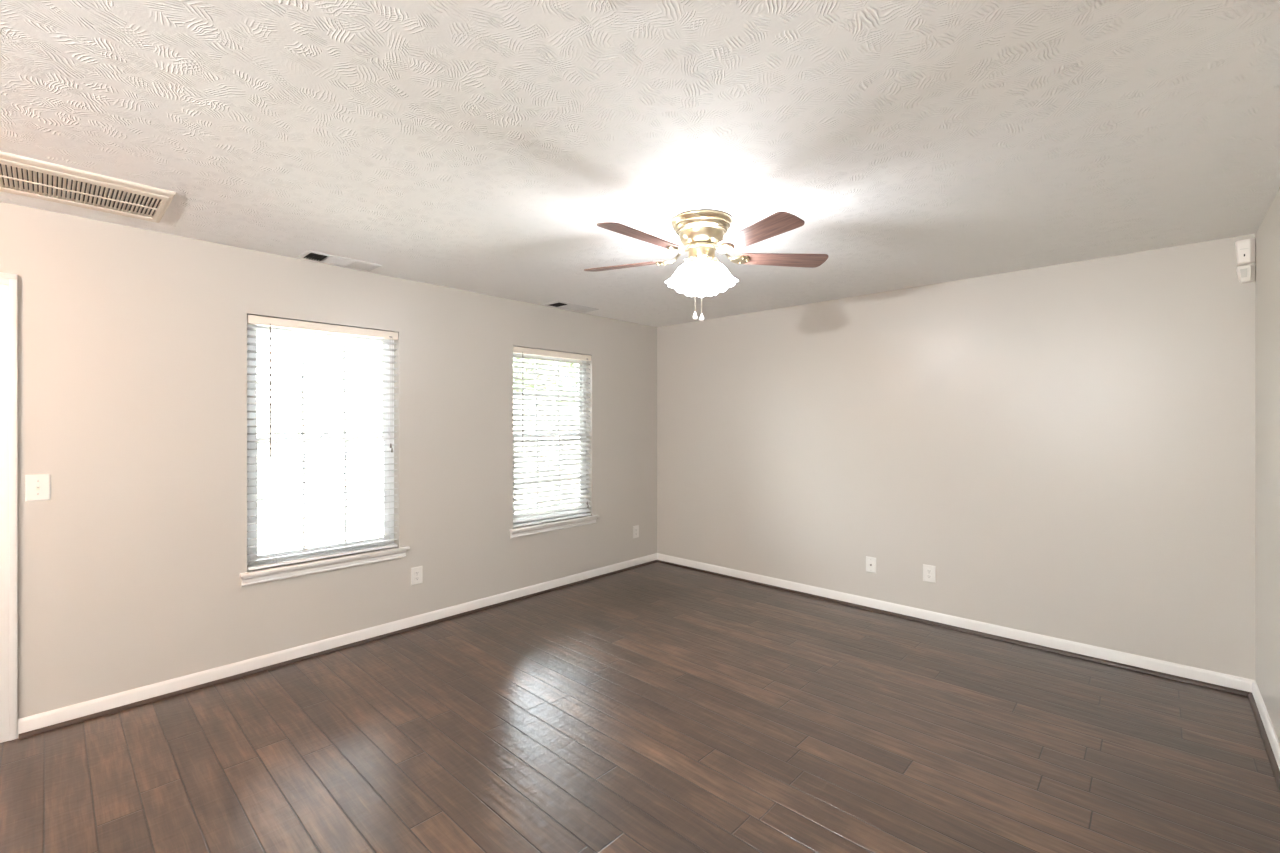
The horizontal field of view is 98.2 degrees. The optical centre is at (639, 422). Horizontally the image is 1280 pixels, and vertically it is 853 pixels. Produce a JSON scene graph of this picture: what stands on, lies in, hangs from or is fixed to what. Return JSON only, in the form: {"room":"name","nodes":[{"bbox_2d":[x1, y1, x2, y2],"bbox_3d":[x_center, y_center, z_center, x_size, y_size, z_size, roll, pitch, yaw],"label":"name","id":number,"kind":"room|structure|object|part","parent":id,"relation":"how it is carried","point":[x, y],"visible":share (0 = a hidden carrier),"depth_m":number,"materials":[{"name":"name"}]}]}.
{"room":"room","nodes":[
{"label":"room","id":0,"kind":"room"},
{"bbox_2d":[0,202,656,718],"bbox_3d":[-2.890,0.221,2.598,0.130,2.442,9.115,0,0,43],"label":"wall","id":1,"kind":"structure","parent":0,"point":[132,341],"depth_m":3.08,"materials":[{"name":"grey paint"}]},
{"bbox_2d":[0,272,17,742],"bbox_3d":[-3.200,0.382,2.230,0.178,2.121,0.925,0,0,43],"label":"door","id":2,"kind":"structure","parent":1,"relation":"in","point":[8,281],"depth_m":2.51,"materials":[{"name":"white paint"}]},
{"bbox_2d":[25,474,50,501],"bbox_3d":[-2.804,0.301,2.581,0.017,0.123,0.080,0,0,43],"label":"light switch","id":3,"kind":"object","parent":1,"relation":"attached to","point":[37,486],"visible":1,"depth_m":2.58,"materials":[{"name":"white plastic"}]},
{"bbox_2d":[240,324,409,585],"bbox_3d":[-1.982,0.150,3.540,0.161,1.561,0.972,0,0,43],"label":"window","id":4,"kind":"structure","parent":1,"relation":"in","point":[272,574],"depth_m":3.49,"materials":[{"name":"white paint"}]},
{"bbox_3d":[-2.038,-0.236,3.575,0.018,0.723,0.810,0,0,43],"label":"sash","id":5,"kind":"part","parent":4,"relation":"part of","materials":[{"name":"white plastic"}]},
{"bbox_3d":[-2.024,0.456,3.562,0.018,0.738,0.810,0,0,43],"label":"sash","id":6,"kind":"part","parent":4,"relation":"part of","materials":[{"name":"white glass"}]},
{"bbox_2d":[247,315,397,569],"bbox_3d":[-1.976,0.114,3.517,0.069,1.474,0.862,0,0,43],"label":"window blind","id":7,"kind":"object","parent":4,"relation":"attached to","point":[270,322],"visible":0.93,"depth_m":3.47,"materials":[{"name":"white plastic"}]},
{"bbox_3d":[-2.179,0.130,3.308,0.056,1.410,0.002,0,0,43],"label":"ladder cord","id":8,"kind":"part","parent":7,"relation":"part of","materials":[{"name":"white fabric"}]},
{"bbox_3d":[-1.980,0.843,3.521,0.050,0.016,0.858,0,0,43],"label":"rail","id":9,"kind":"part","parent":7,"relation":"part of","materials":[{"name":"white plastic"}]},
{"bbox_3d":[-1.695,-0.206,3.781,0.005,0.756,0.014,0,0,43],"label":"lift cord","id":10,"kind":"part","parent":7,"relation":"part of","materials":[{"name":"white fabric"}]},
{"bbox_2d":[17,553,656,738],"bbox_3d":[-2.837,1.400,2.549,0.013,0.084,8.855,0,0,43],"label":"baseboard","id":11,"kind":"structure","parent":1,"relation":"attached to","point":[63,714],"depth_m":3.27,"materials":[{"name":"white paint"}]},
{"bbox_2d":[19,560,656,738],"bbox_3d":[-2.826,1.433,2.539,0.017,0.019,8.855,0,0,43],"label":"trim","id":12,"kind":"structure","parent":1,"relation":"attached to","point":[219,681],"depth_m":3.27,"materials":[{"name":"brown wood"}]},
{"bbox_2d":[411,566,421,584],"bbox_3d":[-1.573,1.076,3.907,0.008,0.122,0.082,0,0,43],"label":"wall outlet","id":13,"kind":"object","parent":1,"relation":"attached to","point":[416,572],"visible":1,"depth_m":3.90,"materials":[{"name":"white plastic"}]},
{"bbox_2d":[509,353,598,537],"bbox_3d":[-0.761,0.150,4.849,0.161,1.561,0.958,0,0,43],"label":"window","id":14,"kind":"structure","parent":1,"relation":"in","point":[515,532],"depth_m":4.91,"materials":[{"name":"white paint"}]},
{"bbox_3d":[-0.817,-0.236,4.883,0.018,0.723,0.796,0,0,43],"label":"sash","id":15,"kind":"part","parent":14,"relation":"part of","materials":[{"name":"white plastic"}]},
{"bbox_3d":[-0.803,0.456,4.870,0.018,0.738,0.796,0,0,43],"label":"sash","id":16,"kind":"part","parent":14,"relation":"part of","materials":[{"name":"white glass"}]},
{"bbox_2d":[513,346,590,527],"bbox_3d":[-0.755,0.114,4.825,0.069,1.474,0.848,0,0,43],"label":"window blind","id":17,"kind":"object","parent":14,"relation":"attached to","point":[518,350],"visible":0.94,"depth_m":4.80,"materials":[{"name":"white plastic"}]},
{"bbox_3d":[-0.759,0.843,4.830,0.050,0.016,0.844,0,0,43],"label":"rail","id":18,"kind":"part","parent":17,"relation":"part of","materials":[{"name":"white plastic"}]},
{"bbox_3d":[-0.479,0.084,5.085,0.005,1.336,0.014,0,0,43],"label":"lift cord","id":19,"kind":"part","parent":17,"relation":"part of","materials":[{"name":"white fabric"}]},
{"bbox_2d":[633,525,638,537],"bbox_3d":[-0.040,1.090,5.551,0.008,0.122,0.082,0,0,43],"label":"wall outlet","id":20,"kind":"object","parent":1,"relation":"attached to","point":[635,528],"visible":1,"depth_m":5.55,"materials":[{"name":"white plastic"}]},
{"bbox_2d":[0,0,1279,326],"bbox_3d":[-1.307,-1.060,1.121,4.460,0.120,9.115,0,0,43],"label":"ceiling","id":21,"kind":"structure","parent":0,"point":[477,146],"depth_m":1.89,"materials":[{"name":"white paint"}]},
{"bbox_2d":[0,151,175,222],"bbox_3d":[-2.470,-0.992,2.280,0.507,0.016,0.803,0,0,43],"label":"ceiling vent","id":22,"kind":"object","parent":21,"relation":"in","point":[19,175],"visible":1,"depth_m":2.35,"materials":[{"name":"beige metal"}]},
{"bbox_3d":[-2.477,-0.991,2.288,0.327,0.008,0.722,0,0,43],"label":"louvre panel","id":23,"kind":"part","parent":22,"relation":"part of","materials":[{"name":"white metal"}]},
{"bbox_2d":[298,250,381,270],"bbox_3d":[-1.844,-0.995,3.417,0.184,0.010,0.420,0,0,43],"label":"ceiling vent","id":24,"kind":"object","parent":21,"relation":"in","point":[311,255],"visible":1,"depth_m":3.39,"materials":[{"name":"white metal"}]},
{"bbox_2d":[544,301,598,312],"bbox_3d":[-0.583,-0.995,4.763,0.188,0.010,0.450,0,0,43],"label":"ceiling vent","id":25,"kind":"object","parent":21,"relation":"in","point":[559,304],"visible":1,"depth_m":4.72,"materials":[{"name":"white metal"}]},
{"bbox_2d":[584,209,827,321],"bbox_3d":[0.268,-0.749,2.709,1.278,0.503,1.227,0,0,43],"label":"ceiling fan","id":26,"kind":"object","parent":21,"relation":"hanging from","point":[701,232],"visible":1,"depth_m":2.66,"materials":[{"name":"brown wood"}]},
{"bbox_3d":[-0.075,-0.829,2.928,0.470,0.006,0.138,1,12,26],"label":"blade","id":27,"kind":"part","parent":26,"relation":"part of","materials":[{"name":"brown wood"}]},
{"bbox_3d":[0.013,-0.820,2.441,0.138,0.006,0.470,15,11,43],"label":"blade","id":28,"kind":"part","parent":26,"relation":"part of","materials":[{"name":"brown wood"}]},
{"bbox_3d":[0.165,-0.837,2.810,0.185,0.068,0.075,1,1,26],"label":"blade arm","id":29,"kind":"part","parent":26,"relation":"part of","materials":[{"name":"gold metal"}]},
{"bbox_3d":[0.200,-0.834,2.633,0.075,0.068,0.185,0,0,44],"label":"blade arm","id":30,"kind":"part","parent":26,"relation":"part of","materials":[{"name":"gold metal"}]},
{"bbox_3d":[0.326,-0.834,2.893,0.075,0.068,0.185,0,0,8],"label":"blade arm","id":31,"kind":"part","parent":26,"relation":"part of","materials":[{"name":"metal"}]},
{"bbox_3d":[0.364,-0.821,3.158,0.138,0.006,0.470,-11,-2,8],"label":"blade","id":32,"kind":"part","parent":26,"relation":"part of","materials":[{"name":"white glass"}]},
{"bbox_3d":[0.375,-0.831,2.611,0.075,0.068,0.185,0,1,-28],"label":"blade arm","id":33,"kind":"part","parent":26,"relation":"part of","materials":[{"name":"gold metal"}]},
{"bbox_3d":[0.458,-0.837,2.770,0.185,0.068,0.075,-1,0,-10],"label":"blade arm","id":34,"kind":"part","parent":26,"relation":"part of","materials":[{"name":"gold metal"}]},
{"bbox_3d":[0.500,-0.813,2.375,0.138,0.006,0.470,12,-5,-28],"label":"blade","id":35,"kind":"part","parent":26,"relation":"part of","materials":[{"name":"brown wood"}]},
{"bbox_3d":[0.722,-0.829,2.816,0.470,0.006,0.138,-1,-11,-10],"label":"blade","id":36,"kind":"part","parent":26,"relation":"part of","materials":[{"name":"brown wood"}]},
{"bbox_2d":[0,562,1279,852],"bbox_3d":[-1.307,1.502,1.121,4.460,0.120,9.115,0,0,43],"label":"floor","id":37,"kind":"structure","parent":0,"point":[657,707],"depth_m":2.43,"materials":[{"name":"brown wood"}]},
{"bbox_2d":[657,234,1254,679],"bbox_3d":[1.758,0.221,4.405,4.200,2.442,0.130,0,0,43],"label":"wall","id":38,"kind":"structure","parent":0,"point":[1069,448],"depth_m":3.70,"materials":[{"name":"grey paint"}]},
{"bbox_2d":[866,556,875,572],"bbox_3d":[1.784,1.097,4.282,0.078,0.120,0.016,0,0,43],"label":"jack plate","id":39,"kind":"object","parent":38,"relation":"attached to","point":[870,561],"visible":1,"depth_m":4.28,"materials":[{"name":"white plastic"}]},
{"bbox_2d":[923,564,935,582],"bbox_3d":[2.089,1.088,4.002,0.082,0.122,0.008,0,0,43],"label":"wall outlet","id":40,"kind":"object","parent":38,"relation":"attached to","point":[929,571],"visible":1,"depth_m":4.00,"materials":[{"name":"white plastic"}]},
{"bbox_2d":[657,560,1251,695],"bbox_3d":[1.699,1.433,4.342,4.174,0.019,0.017,0,0,43],"label":"trim","id":41,"kind":"structure","parent":38,"relation":"attached to","point":[1223,688],"depth_m":3.69,"materials":[{"name":"brown wood"}]},
{"bbox_2d":[657,553,1253,691],"bbox_3d":[1.709,1.400,4.353,4.200,0.084,0.013,0,0,43],"label":"baseboard","id":42,"kind":"structure","parent":38,"relation":"attached to","point":[1240,683],"depth_m":3.69,"materials":[{"name":"white paint"}]},
{"bbox_2d":[1235,238,1254,264],"bbox_3d":[3.207,-0.908,2.935,0.071,0.128,0.042,0,0,43],"label":"fire alarm","id":43,"kind":"object","parent":38,"relation":"attached to","point":[1245,249],"visible":1,"depth_m":2.92,"materials":[{"name":"white plastic"}]},
{"bbox_2d":[1236,265,1254,282],"bbox_3d":[3.204,-0.788,2.929,0.069,0.084,0.055,0,0,43],"label":"sensor","id":44,"kind":"object","parent":38,"relation":"attached to","point":[1246,273],"visible":1,"depth_m":2.92,"materials":[{"name":"white plastic"}]},
{"bbox_2d":[1255,187,1279,742],"bbox_3d":[0.276,0.221,-0.357,0.130,2.442,9.115,0,0,43],"label":"wall","id":45,"kind":"structure","parent":0,"point":[1267,236],"depth_m":2.61,"materials":[{"name":"grey paint"}]},
{"bbox_2d":[1248,693,1279,791],"bbox_3d":[0.213,1.433,-0.298,0.017,0.019,8.855,0,0,43],"label":"trim","id":46,"kind":"structure","parent":45,"relation":"attached to","point":[1269,751],"depth_m":2.49,"materials":[{"name":"brown wood"}]},
{"bbox_2d":[1252,680,1279,769],"bbox_3d":[0.224,1.400,-0.308,0.013,0.084,8.855,0,0,43],"label":"baseboard","id":47,"kind":"structure","parent":45,"relation":"attached to","point":[1274,742],"depth_m":2.54,"materials":[{"name":"white paint"}]},
{"label":"outside","id":48,"kind":"structure","parent":0,"visible":0},
{"bbox_2d":[257,402,578,554],"bbox_3d":[-12.748,0.264,17.368,34.000,2.895,52.000,0,0,43],"label":"ground","id":49,"kind":"structure","parent":48,"point":[262,511],"depth_m":8.88,"materials":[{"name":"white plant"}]},
{"bbox_2d":[513,357,576,404],"bbox_3d":[-2.746,-0.683,14.701,2.220,2.806,2.249,0,0,-14],"label":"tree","id":50,"kind":"object","parent":49,"relation":"on","point":[514,358],"visible":0.27,"depth_m":14.20,"materials":[{"name":"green plant"}]},
{"bbox_2d":[513,396,578,490],"bbox_3d":[-2.390,0.221,11.074,8.166,2.871,0.149,0,0,43],"label":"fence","id":51,"kind":"object","parent":49,"relation":"on","point":[514,401],"visible":0.09,"depth_m":10.40,"materials":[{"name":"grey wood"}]},
{"bbox_2d":[555,362,577,404],"bbox_3d":[-0.688,-0.449,12.430,2.041,3.258,2.294,0,0,24],"label":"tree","id":52,"kind":"object","parent":49,"relation":"on","point":[560,363],"visible":0.02,"depth_m":12.01,"materials":[{"name":"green plant"}]}
]}

